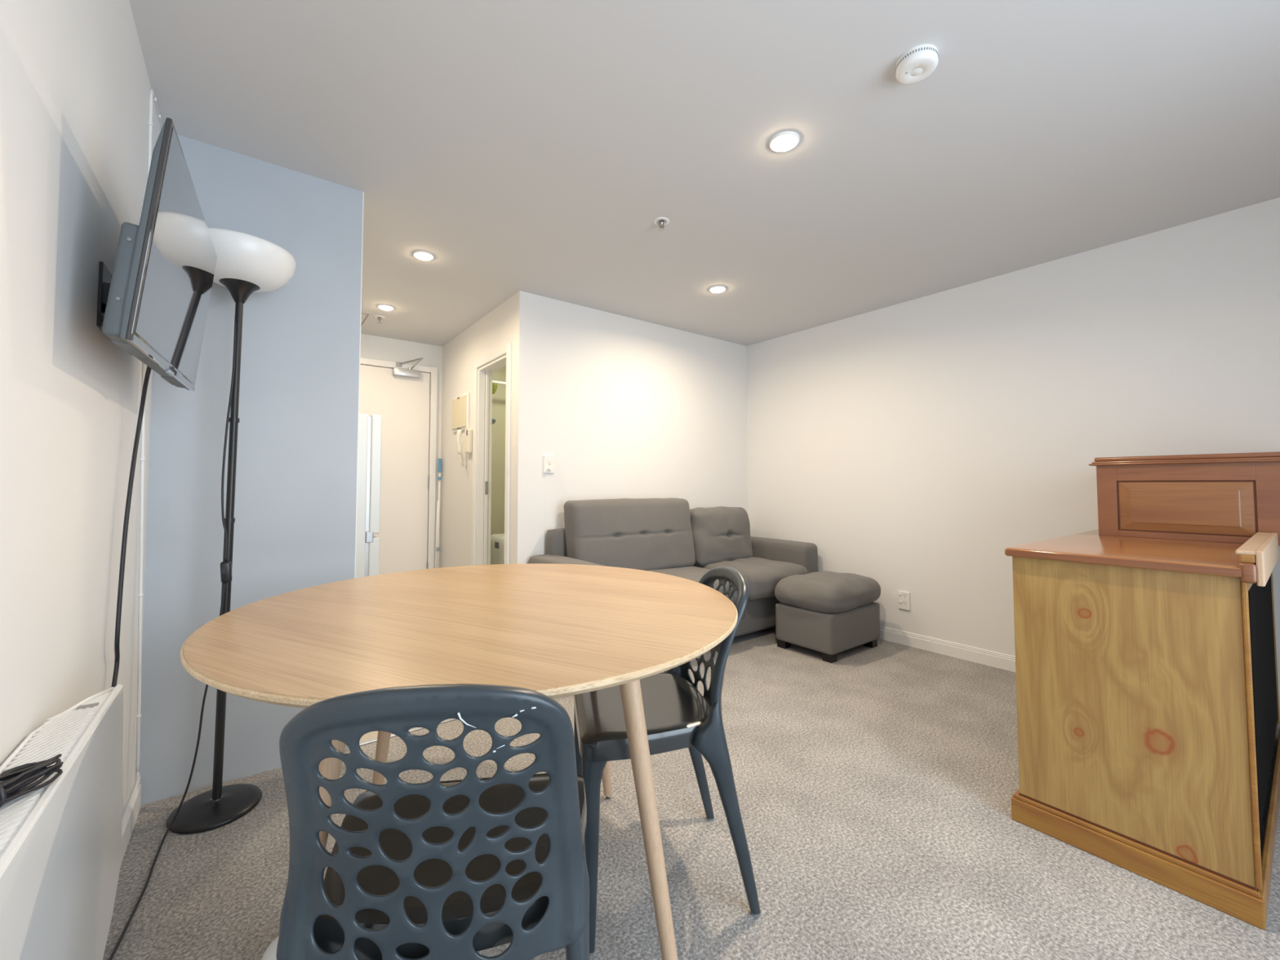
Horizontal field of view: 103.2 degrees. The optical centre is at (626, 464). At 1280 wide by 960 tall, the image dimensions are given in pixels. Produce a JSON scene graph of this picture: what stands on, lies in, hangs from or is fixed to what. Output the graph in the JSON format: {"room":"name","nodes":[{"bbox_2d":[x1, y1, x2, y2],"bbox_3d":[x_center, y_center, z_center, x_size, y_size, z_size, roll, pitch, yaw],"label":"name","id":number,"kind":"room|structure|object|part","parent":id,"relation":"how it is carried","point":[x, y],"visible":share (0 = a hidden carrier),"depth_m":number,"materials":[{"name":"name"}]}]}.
{"room":"living room","nodes":[
{"label":"living room","id":0,"kind":"room"},
{"bbox_2d":[0,0,161,811],"bbox_3d":[-1.280,-0.035,1.190,0.100,2.240,5.531,2,-3,-36],"label":"wall","id":1,"kind":"structure","parent":0,"point":[75,86],"depth_m":0.91,"materials":[{"name":"white paint"}]},
{"bbox_2d":[0,684,123,959],"bbox_3d":[-0.449,0.620,0.196,0.080,0.451,1.990,2,-3,-36],"label":"heater","id":2,"kind":"object","parent":1,"relation":"attached to","point":[60,841],"visible":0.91,"depth_m":0.72,"materials":[{"name":"white metal"}]},
{"bbox_2d":[0,753,63,807],"bbox_3d":[-0.760,0.395,0.612,0.054,0.038,0.136,0,-2,2],"label":"cable bundle","id":3,"kind":"object","parent":2,"relation":"on","point":[15,779],"visible":1,"depth_m":0.63,"materials":[{"name":"black"}]},
{"bbox_2d":[0,706,98,852],"bbox_3d":[-0.418,0.397,0.158,0.058,0.006,1.776,2,-3,-36],"label":"grille","id":4,"kind":"object","parent":2,"relation":"attached to","point":[65,733],"depth_m":0.72,"materials":[{"name":"grey metal"}]},
{"bbox_3d":[-0.433,0.622,0.166,0.066,0.445,1.922,2,-3,-36],"label":"casing","id":5,"kind":"part","parent":2,"relation":"part of","materials":[{"name":"white metal"}]},
{"bbox_2d":[120,777,141,864],"bbox_3d":[-0.608,1.001,0.333,0.013,0.100,3.222,2,-3,-36],"label":"baseboard","id":6,"kind":"structure","parent":1,"relation":"attached to","point":[131,815],"depth_m":1.50,"materials":[{"name":"white"}]},
{"bbox_2d":[122,88,162,824],"bbox_3d":[-1.305,-0.080,1.322,0.013,2.136,0.870,2,-3,-36],"label":"trim","id":7,"kind":"structure","parent":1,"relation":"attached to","point":[152,95],"depth_m":1.57,"materials":[{"name":"white plastic"}]},
{"bbox_2d":[96,117,217,687],"bbox_3d":[-1.109,0.139,1.167,0.161,1.572,0.741,2,-3,-34],"label":"television","id":8,"kind":"object","parent":1,"relation":"attached to","point":[153,305],"visible":0.85,"depth_m":1.06,"materials":[{"name":"black plastic"},{"name":"screen glass"}]},
{"bbox_3d":[-1.128,-0.361,1.157,0.081,0.119,0.124,2,-3,-36],"label":"bracket arm","id":9,"kind":"part","parent":8,"relation":"part of","materials":[{"name":"black metal"}]},
{"bbox_2d":[111,340,146,358],"bbox_3d":[-0.976,-0.227,0.999,0.025,0.007,0.136,9,-5,-33],"label":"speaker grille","id":10,"kind":"object","parent":8,"relation":"attached to","point":[134,350],"depth_m":0.98,"materials":[{"name":"grey plastic"}]},
{"bbox_3d":[-1.210,0.325,1.239,0.059,1.204,0.218,2,-3,-36],"label":"power cord","id":11,"kind":"part","parent":8,"relation":"part of","materials":[{"name":"black plastic"}]},
{"bbox_3d":[-1.072,-0.428,1.215,0.010,0.418,0.728,9,-5,-33],"label":"casing","id":12,"kind":"part","parent":8,"relation":"part of","materials":[{"name":"grey plastic"}]},
{"bbox_2d":[160,375,182,386],"bbox_3d":[-1.226,-0.225,1.372,0.025,0.007,0.155,9,-5,-33],"label":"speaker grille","id":13,"kind":"object","parent":8,"relation":"attached to","point":[172,381],"depth_m":1.35,"materials":[{"name":"grey plastic"}]},
{"bbox_2d":[138,134,363,805],"bbox_3d":[-1.357,-0.007,1.895,0.614,2.240,0.090,2,-3,-36],"label":"wall partition","id":14,"kind":"structure","parent":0,"point":[295,503],"depth_m":1.84,"materials":[{"name":"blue paint"}]},
{"bbox_2d":[354,191,364,578],"bbox_3d":[-1.109,0.001,2.079,0.004,2.240,0.088,2,-3,-36],"label":"trim","id":15,"kind":"structure","parent":14,"relation":"attached to","point":[363,192],"depth_m":2.06,"materials":[{"name":"white paint"}]},
{"bbox_2d":[359,718,456,746],"bbox_3d":[-0.698,1.127,2.292,0.972,0.006,0.030,2,-3,-36],"label":"trim","id":16,"kind":"structure","parent":14,"relation":"attached to","point":[375,739],"depth_m":2.08,"materials":[{"name":"white paint"}]},
{"bbox_2d":[360,333,442,568],"bbox_3d":[-2.273,0.076,3.954,1.786,2.240,0.100,2,-3,-36],"label":"wall","id":17,"kind":"structure","parent":0,"point":[373,347],"depth_m":4.29,"materials":[{"name":"white paint"}]},
{"bbox_2d":[359,357,437,574],"bbox_3d":[-2.038,0.178,4.005,1.042,2.040,0.090,2,-3,-36],"label":"door","id":18,"kind":"structure","parent":17,"relation":"in","point":[406,406],"depth_m":4.18,"materials":[{"name":"white paint"}]},
{"bbox_2d":[392,357,423,378],"bbox_3d":[-1.791,-0.802,4.172,0.220,0.163,0.109,2,-3,-36],"label":"door closer","id":19,"kind":"object","parent":18,"relation":"attached to","point":[397,371],"depth_m":4.17,"materials":[{"name":"silver metal"}]},
{"bbox_3d":[-1.789,-0.842,4.191,0.209,0.083,0.033,1,-2,-14],"label":"rod","id":20,"kind":"part","parent":19,"relation":"part of","materials":[{"name":"silver metal"}]},
{"bbox_3d":[-1.741,-0.830,4.196,0.123,0.105,0.027,0,-2,4],"label":"arm","id":21,"kind":"part","parent":19,"relation":"part of","materials":[{"name":"silver metal"}]},
{"bbox_2d":[439,296,512,568],"bbox_3d":[-1.123,0.071,3.815,0.100,2.240,1.490,2,-3,-36],"label":"wall","id":22,"kind":"structure","parent":0,"point":[494,331],"depth_m":3.97,"materials":[{"name":"white paint"}]},
{"bbox_2d":[451,391,469,432],"bbox_3d":[-1.301,-0.399,3.965,0.031,0.280,0.365,2,-3,-36],"label":"electrical panel","id":23,"kind":"object","parent":22,"relation":"attached to","point":[460,404],"visible":0.95,"depth_m":3.91,"materials":[{"name":"white plastic"}]},
{"bbox_2d":[456,428,472,466],"bbox_3d":[-1.206,-0.122,3.795,0.153,0.278,0.064,-1,-3,32],"label":"phone","id":24,"kind":"object","parent":22,"relation":"attached to","point":[468,433],"visible":1,"depth_m":3.78,"materials":[{"name":"beige plastic"}]},
{"bbox_3d":[-1.223,-0.030,3.795,0.017,0.095,0.064,2,-3,-36],"label":"cord","id":25,"kind":"part","parent":24,"relation":"part of","materials":[{"name":"beige plastic"}]},
{"bbox_2d":[471,342,511,565],"bbox_3d":[-0.888,0.207,3.478,0.114,1.940,0.650,2,-3,-36],"label":"door frame","id":26,"kind":"structure","parent":22,"relation":"in","point":[500,357],"depth_m":3.67,"materials":[{"name":"white wood"}]},
{"bbox_3d":[-1.029,0.248,3.689,0.016,1.855,0.070,2,-3,-36],"label":"pocket door","id":27,"kind":"part","parent":26,"relation":"part of","materials":[{"name":"white wood"}]},
{"bbox_2d":[490,365,506,534],"bbox_3d":[-0.770,0.124,5.124,2.024,2.240,0.100,2,-3,-36],"label":"wall","id":28,"kind":"structure","parent":0,"point":[499,398],"depth_m":4.76,"materials":[{"name":"beige paint"}]},
{"bbox_2d":[510,290,747,564],"bbox_3d":[0.163,0.070,3.776,2.124,2.240,0.100,2,-3,-36],"label":"wall","id":29,"kind":"structure","parent":0,"point":[624,406],"depth_m":3.56,"materials":[{"name":"white paint"}]},
{"bbox_2d":[543,455,554,473],"bbox_3d":[-0.484,0.002,3.219,0.076,0.114,0.032,2,-3,-36],"label":"dimmer switch","id":30,"kind":"object","parent":29,"relation":"attached to","point":[548,460],"visible":1,"depth_m":3.22,"materials":[{"name":"white plastic"}]},
{"bbox_2d":[102,626,1279,959],"bbox_3d":[0.039,1.179,2.563,3.910,0.084,6.250,2,-3,-36],"label":"floor","id":31,"kind":"structure","parent":0,"point":[875,787],"depth_m":1.43,"materials":[{"name":"carpet"}]},
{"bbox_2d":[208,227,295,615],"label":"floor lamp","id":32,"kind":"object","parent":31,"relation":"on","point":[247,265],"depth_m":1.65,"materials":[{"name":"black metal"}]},
{"bbox_2d":[220,560,231,582],"bbox_3d":[-1.288,0.348,1.633,0.032,0.069,0.024,2,-3,-36],"label":"switch","id":33,"kind":"object","parent":32,"relation":"attached to","point":[225,566],"depth_m":1.62,"materials":[{"name":"black plastic"}]},
{"bbox_3d":[-1.299,-0.092,1.659,0.022,0.810,0.028,0,-2,-9],"label":"cord","id":34,"kind":"part","parent":32,"relation":"part of","materials":[{"name":"black plastic"}]},
{"bbox_3d":[-1.294,-0.659,1.702,0.309,0.121,0.309,2,-3,-36],"label":"lamp shade","id":35,"kind":"part","parent":32,"relation":"part of","materials":[{"name":"white glass"}]},
{"bbox_2d":[261,936,279,959],"bbox_3d":[-0.688,1.040,1.067,0.134,0.079,0.134,2,-3,-36],"label":"tub","id":36,"kind":"object","parent":31,"relation":"on","point":[270,953],"visible":0.16,"depth_m":1.05,"materials":[{"name":"white plastic"}]},
{"bbox_2d":[355,413,382,577],"bbox_3d":[-1.884,0.433,3.043,0.642,1.452,0.562,2,-3,-36],"label":"fridge","id":37,"kind":"object","parent":31,"relation":"on","point":[370,433],"visible":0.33,"depth_m":2.98,"materials":[{"name":"white metal"}]},
{"bbox_3d":[-1.650,0.780,3.203,0.059,0.672,0.560,2,-3,-36],"label":"door","id":38,"kind":"part","parent":37,"relation":"part of","materials":[{"name":"white metal"}]},
{"bbox_3d":[-1.649,0.068,3.232,0.059,0.707,0.560,2,-3,-36],"label":"door","id":39,"kind":"part","parent":37,"relation":"part of","materials":[{"name":"white metal"}]},
{"bbox_2d":[275,683,589,959],"bbox_3d":[-0.268,0.669,0.794,0.460,0.800,0.455,0,-2,-8],"label":"chair","id":40,"kind":"object","parent":31,"relation":"on","point":[434,868],"visible":1,"depth_m":0.65,"materials":[{"name":"plastic"}]},
{"bbox_3d":[-0.433,0.803,0.638,0.039,0.509,0.169,0,-2,-8],"label":"leg","id":41,"kind":"part","parent":40,"relation":"part of","materials":[{"name":"plastic"}]},
{"bbox_3d":[-0.275,0.639,0.846,0.429,0.051,0.352,0,-2,-8],"label":"seat","id":42,"kind":"part","parent":40,"relation":"part of","materials":[{"name":"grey plastic"}]},
{"bbox_3d":[-0.068,0.805,0.690,0.039,0.509,0.169,0,-2,-8],"label":"leg","id":43,"kind":"part","parent":40,"relation":"part of","materials":[{"name":"plastic"}]},
{"bbox_3d":[-0.098,0.857,1.001,0.061,0.430,0.069,0,-2,-8],"label":"leg","id":44,"kind":"part","parent":40,"relation":"part of","materials":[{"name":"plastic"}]},
{"bbox_2d":[435,458,441,568],"bbox_3d":[-1.612,0.577,4.226,0.150,1.251,0.086,2,-3,-36],"label":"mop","id":45,"kind":"object","parent":31,"relation":"on","point":[437,548],"visible":0.61,"depth_m":4.26,"materials":[{"name":"white plastic"}]},
{"bbox_2d":[180,563,737,959],"bbox_3d":[-0.330,0.716,1.265,1.195,0.745,1.195,2,-3,-36],"label":"dining table","id":46,"kind":"object","parent":31,"relation":"on","point":[554,631],"visible":0.75,"depth_m":1.00,"materials":[{"name":"brown wood"}]},
{"bbox_3d":[-0.548,0.705,0.884,0.047,0.713,0.164,-1,-3,31],"label":"leg","id":47,"kind":"part","parent":46,"relation":"part of","materials":[{"name":"brown wood"}]},
{"bbox_3d":[-0.703,0.730,1.496,0.164,0.713,0.047,-1,-3,31],"label":"leg","id":48,"kind":"part","parent":46,"relation":"part of","materials":[{"name":"brown wood"}]},
{"bbox_3d":[-0.098,0.736,1.637,0.047,0.713,0.164,-1,-3,31],"label":"leg","id":49,"kind":"part","parent":46,"relation":"part of","materials":[{"name":"brown wood"}]},
{"bbox_3d":[0.043,0.711,1.033,0.164,0.713,0.047,-1,-3,31],"label":"leg","id":50,"kind":"part","parent":46,"relation":"part of","materials":[{"name":"brown wood"}]},
{"bbox_2d":[490,533,504,564],"bbox_3d":[-1.015,0.916,4.419,0.304,0.600,0.330,2,-3,-36],"label":"wall heater","id":51,"kind":"object","parent":31,"relation":"on","point":[497,540],"visible":0.16,"depth_m":4.28,"materials":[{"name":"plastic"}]},
{"bbox_2d":[494,542,498,548],"bbox_3d":[-1.089,0.685,4.279,0.008,0.050,0.078,2,-3,-36],"label":"vent","id":52,"kind":"object","parent":51,"relation":"attached to","point":[496,544],"depth_m":4.28,"materials":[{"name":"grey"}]},
{"bbox_2d":[573,566,760,956],"bbox_3d":[0.090,0.694,1.388,0.455,0.800,0.460,0,-2,-8],"label":"chair","id":53,"kind":"object","parent":31,"relation":"on","point":[677,716],"visible":0.69,"depth_m":1.22,"materials":[{"name":"plastic"}]},
{"bbox_3d":[-0.125,0.879,1.549,0.069,0.430,0.061,0,-2,-8],"label":"leg","id":54,"kind":"part","parent":53,"relation":"part of","materials":[{"name":"plastic"}]},
{"bbox_3d":[-0.067,0.863,1.156,0.069,0.430,0.061,0,-2,-8],"label":"leg","id":55,"kind":"part","parent":53,"relation":"part of","materials":[{"name":"plastic"}]},
{"bbox_3d":[0.040,0.661,1.381,0.352,0.051,0.429,0,-2,-8],"label":"seat","id":56,"kind":"part","parent":53,"relation":"part of","materials":[{"name":"grey plastic"}]},
{"bbox_3d":[0.188,0.841,1.583,0.169,0.509,0.039,0,-2,-8],"label":"leg","id":57,"kind":"part","parent":53,"relation":"part of","materials":[{"name":"plastic"}]},
{"bbox_3d":[0.246,0.503,1.418,0.141,0.417,0.402,0,-2,-8],"label":"backrest","id":58,"kind":"part","parent":53,"relation":"part of","materials":[{"name":"plastic"}]},
{"bbox_3d":[0.242,0.827,1.218,0.169,0.509,0.039,0,-2,-8],"label":"leg","id":59,"kind":"part","parent":53,"relation":"part of","materials":[{"name":"plastic"}]},
{"bbox_2d":[528,497,817,636],"bbox_3d":[0.430,0.703,3.395,2.025,0.945,0.758,2,-3,-36],"label":"sofa","id":60,"kind":"object","parent":31,"relation":"on","point":[664,535],"visible":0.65,"depth_m":3.37,"materials":[{"name":"fabric"}]},
{"bbox_3d":[0.249,0.781,3.667,1.810,0.710,0.100,2,-3,-36],"label":"frame","id":61,"kind":"part","parent":60,"relation":"part of","materials":[{"name":"fabric"}]},
{"bbox_3d":[-0.328,0.828,2.872,0.190,0.564,0.690,2,-3,-36],"label":"armrest","id":62,"kind":"part","parent":60,"relation":"part of","materials":[{"name":"fabric"}]},
{"bbox_2d":[564,497,695,570],"bbox_3d":[0.047,0.476,3.366,0.970,0.494,0.245,2,-3,-36],"label":"cushion","id":63,"kind":"object","parent":60,"relation":"on","point":[649,534],"depth_m":3.25,"materials":[{"name":"fabric"}]},
{"bbox_2d":[648,565,737,603],"bbox_3d":[0.207,0.787,3.159,1.007,0.216,0.623,2,-3,-36],"label":"seat cushion","id":64,"kind":"object","parent":60,"relation":"on","point":[695,573],"depth_m":3.22,"materials":[{"name":"fabric"}]},
{"bbox_2d":[689,506,752,566],"bbox_3d":[0.692,0.538,3.810,0.599,0.429,0.273,2,-3,-36],"label":"cushion","id":65,"kind":"object","parent":60,"relation":"on","point":[721,534],"depth_m":3.67,"materials":[{"name":"fabric"}]},
{"bbox_2d":[693,556,808,599],"bbox_3d":[0.873,0.806,3.641,0.633,0.228,0.634,2,-3,-36],"label":"seat cushion","id":66,"kind":"object","parent":60,"relation":"on","point":[762,574],"depth_m":3.47,"materials":[{"name":"fabric"}]},
{"bbox_3d":[1.148,0.872,3.960,0.190,0.564,0.690,2,-3,-36],"label":"armrest","id":67,"kind":"part","parent":60,"relation":"part of","materials":[{"name":"fabric"}]},
{"bbox_2d":[774,570,880,662],"bbox_3d":[1.292,0.939,3.249,0.625,0.462,0.462,2,-3,-36],"label":"ottoman","id":68,"kind":"object","parent":31,"relation":"on","point":[829,613],"visible":1,"depth_m":3.08,"materials":[{"name":"fabric"}]},
{"bbox_3d":[1.010,1.143,3.244,0.060,0.052,0.060,2,-3,-36],"label":"leg","id":69,"kind":"part","parent":68,"relation":"part of","materials":[{"name":"black wood"}]},
{"bbox_2d":[774,570,880,613],"bbox_3d":[1.294,0.816,3.256,0.618,0.217,0.451,2,-3,-36],"label":"cushion","id":70,"kind":"object","parent":68,"relation":"on","point":[825,592],"depth_m":3.10,"materials":[{"name":"fabric"}]},
{"bbox_3d":[1.200,1.133,2.987,0.060,0.052,0.060,2,-3,-36],"label":"leg","id":71,"kind":"part","parent":68,"relation":"part of","materials":[{"name":"black wood"}]},
{"bbox_3d":[1.570,1.144,3.260,0.060,0.052,0.060,2,-3,-36],"label":"leg","id":72,"kind":"part","parent":68,"relation":"part of","materials":[{"name":"black wood"}]},
{"bbox_2d":[1004,451,1279,929],"bbox_3d":[1.970,0.538,1.795,1.494,1.145,0.600,2,-3,-36],"label":"desk","id":73,"kind":"object","parent":31,"relation":"on","point":[1148,698],"visible":1,"depth_m":1.41,"materials":[{"name":"brown wood"}]},
{"bbox_3d":[1.362,0.652,1.406,0.022,0.745,0.460,2,-3,-36],"label":"panel","id":74,"kind":"part","parent":73,"relation":"part of","materials":[{"name":"brown wood"}]},
{"bbox_3d":[2.298,-0.009,2.023,0.722,0.032,0.542,2,-3,-36],"label":"cornice","id":75,"kind":"part","parent":73,"relation":"part of","materials":[{"name":"brown wood"}]},
{"bbox_3d":[2.007,0.156,1.831,0.005,0.180,0.328,2,-3,-36],"label":"raised panel","id":76,"kind":"part","parent":73,"relation":"part of","materials":[{"name":"brown wood"}]},
{"bbox_3d":[2.021,0.133,1.818,0.008,0.280,0.492,2,-3,-36],"label":"panel frame","id":77,"kind":"part","parent":73,"relation":"part of","materials":[{"name":"brown wood"}]},
{"bbox_3d":[1.498,0.227,1.222,0.028,0.020,0.024,2,-3,-36],"label":"rail","id":78,"kind":"part","parent":73,"relation":"part of","materials":[{"name":"brown wood"}]},
{"bbox_3d":[2.083,0.279,1.652,1.493,0.048,0.028,2,-3,-36],"label":"gallery rail","id":79,"kind":"part","parent":73,"relation":"part of","materials":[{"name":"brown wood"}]},
{"bbox_3d":[2.170,0.683,1.731,1.140,0.660,0.018,2,-3,-36],"label":"cabinet door","id":80,"kind":"part","parent":73,"relation":"part of","materials":[{"name":"black"}]},
{"bbox_3d":[2.509,0.687,2.251,0.022,0.745,0.460,2,-3,-36],"label":"panel","id":81,"kind":"part","parent":73,"relation":"part of","materials":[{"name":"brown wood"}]},
{"bbox_2d":[128,0,1279,346],"bbox_3d":[0.040,-1.147,2.657,3.910,0.100,6.250,2,-3,-36],"label":"ceiling","id":82,"kind":"structure","parent":0,"point":[536,147],"depth_m":1.75,"materials":[{"name":"white paint"}]},
{"bbox_2d":[373,315,385,323],"bbox_3d":[-1.775,-1.038,3.650,0.072,0.042,0.072,2,-3,-36],"label":"sprinkler","id":83,"kind":"object","parent":82,"relation":"attached to","point":[379,317],"visible":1,"depth_m":3.64,"materials":[{"name":"white metal"}]},
{"bbox_2d":[377,304,394,310],"bbox_3d":[-1.630,-1.058,3.441,0.104,0.015,0.104,2,-3,-36],"label":"recessed light","id":84,"kind":"object","parent":82,"relation":"in","point":[385,307],"visible":1,"depth_m":3.42,"materials":[{"name":"white"}]},
{"bbox_2d":[413,250,434,260],"bbox_3d":[-1.063,-1.089,2.664,0.104,0.015,0.104,2,-3,-36],"label":"recessed light","id":85,"kind":"object","parent":82,"relation":"in","point":[421,255],"visible":1,"depth_m":2.64,"materials":[{"name":"white"}]},
{"bbox_2d":[653,217,669,231],"bbox_3d":[0.162,-1.091,2.318,0.072,0.042,0.072,2,-3,-36],"label":"sprinkler","id":86,"kind":"object","parent":82,"relation":"attached to","point":[660,224],"visible":1,"depth_m":2.31,"materials":[{"name":"white metal"}]},
{"bbox_2d":[709,285,726,293],"bbox_3d":[0.563,-1.070,3.120,0.104,0.015,0.104,2,-3,-36],"label":"recessed light","id":87,"kind":"object","parent":82,"relation":"in","point":[716,289],"visible":1,"depth_m":3.10,"materials":[{"name":"white"}]},
{"bbox_2d":[768,131,799,152],"bbox_3d":[0.555,-1.124,1.780,0.104,0.015,0.104,2,-3,-36],"label":"recessed light","id":88,"kind":"object","parent":82,"relation":"in","point":[784,141],"visible":1,"depth_m":1.76,"materials":[{"name":"white"}]},
{"bbox_2d":[895,44,938,84],"bbox_3d":[0.823,-1.127,1.437,0.106,0.038,0.106,2,-3,-36],"label":"smoke detector","id":89,"kind":"object","parent":82,"relation":"attached to","point":[919,62],"visible":1,"depth_m":1.42,"materials":[{"name":"white plastic"}]},
{"bbox_2d":[895,46,938,71],"bbox_3d":[0.823,-1.133,1.438,0.105,0.007,0.105,2,-3,-36],"label":"vent","id":90,"kind":"object","parent":89,"relation":"attached to","point":[917,51],"depth_m":1.40,"materials":[{"name":"grey plastic"}]},
{"bbox_2d":[746,197,1279,712],"bbox_3d":[1.572,0.069,3.740,0.100,2.240,6.250,2,-3,-36],"label":"wall","id":91,"kind":"structure","parent":0,"point":[916,442],"depth_m":2.90,"materials":[{"name":"white paint"}]},
{"bbox_2d":[897,591,910,610],"bbox_3d":[1.804,0.887,3.295,0.015,0.115,0.074,2,-3,-36],"label":"power outlet","id":92,"kind":"object","parent":91,"relation":"attached to","point":[904,597],"visible":1,"depth_m":3.29,"materials":[{"name":"white plastic"}]},
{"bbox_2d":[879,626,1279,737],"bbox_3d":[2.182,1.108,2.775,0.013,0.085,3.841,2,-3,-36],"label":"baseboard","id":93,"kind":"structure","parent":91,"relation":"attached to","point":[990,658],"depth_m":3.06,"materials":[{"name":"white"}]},
{"bbox_3d":[-0.303,0.097,4.451,0.100,2.240,1.540,2,-3,-36],"label":"wall","id":94,"kind":"structure","parent":0,"visible":0},
{"bbox_2d":[492,380,506,385],"bbox_3d":[-1.040,-0.725,4.610,0.938,0.026,0.026,2,-3,-36],"label":"shower rail","id":95,"kind":"object","parent":94,"relation":"attached to","point":[493,381],"visible":0.02,"depth_m":4.53,"materials":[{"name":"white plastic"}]},
{"bbox_2d":[492,382,497,394],"bbox_3d":[-1.186,-0.674,4.500,0.066,0.107,0.066,0,-2,9],"label":"hanger","id":96,"kind":"object","parent":95,"relation":"hanging from","point":[494,384],"visible":0.56,"depth_m":4.48,"materials":[{"name":"yellow"}]}
]}

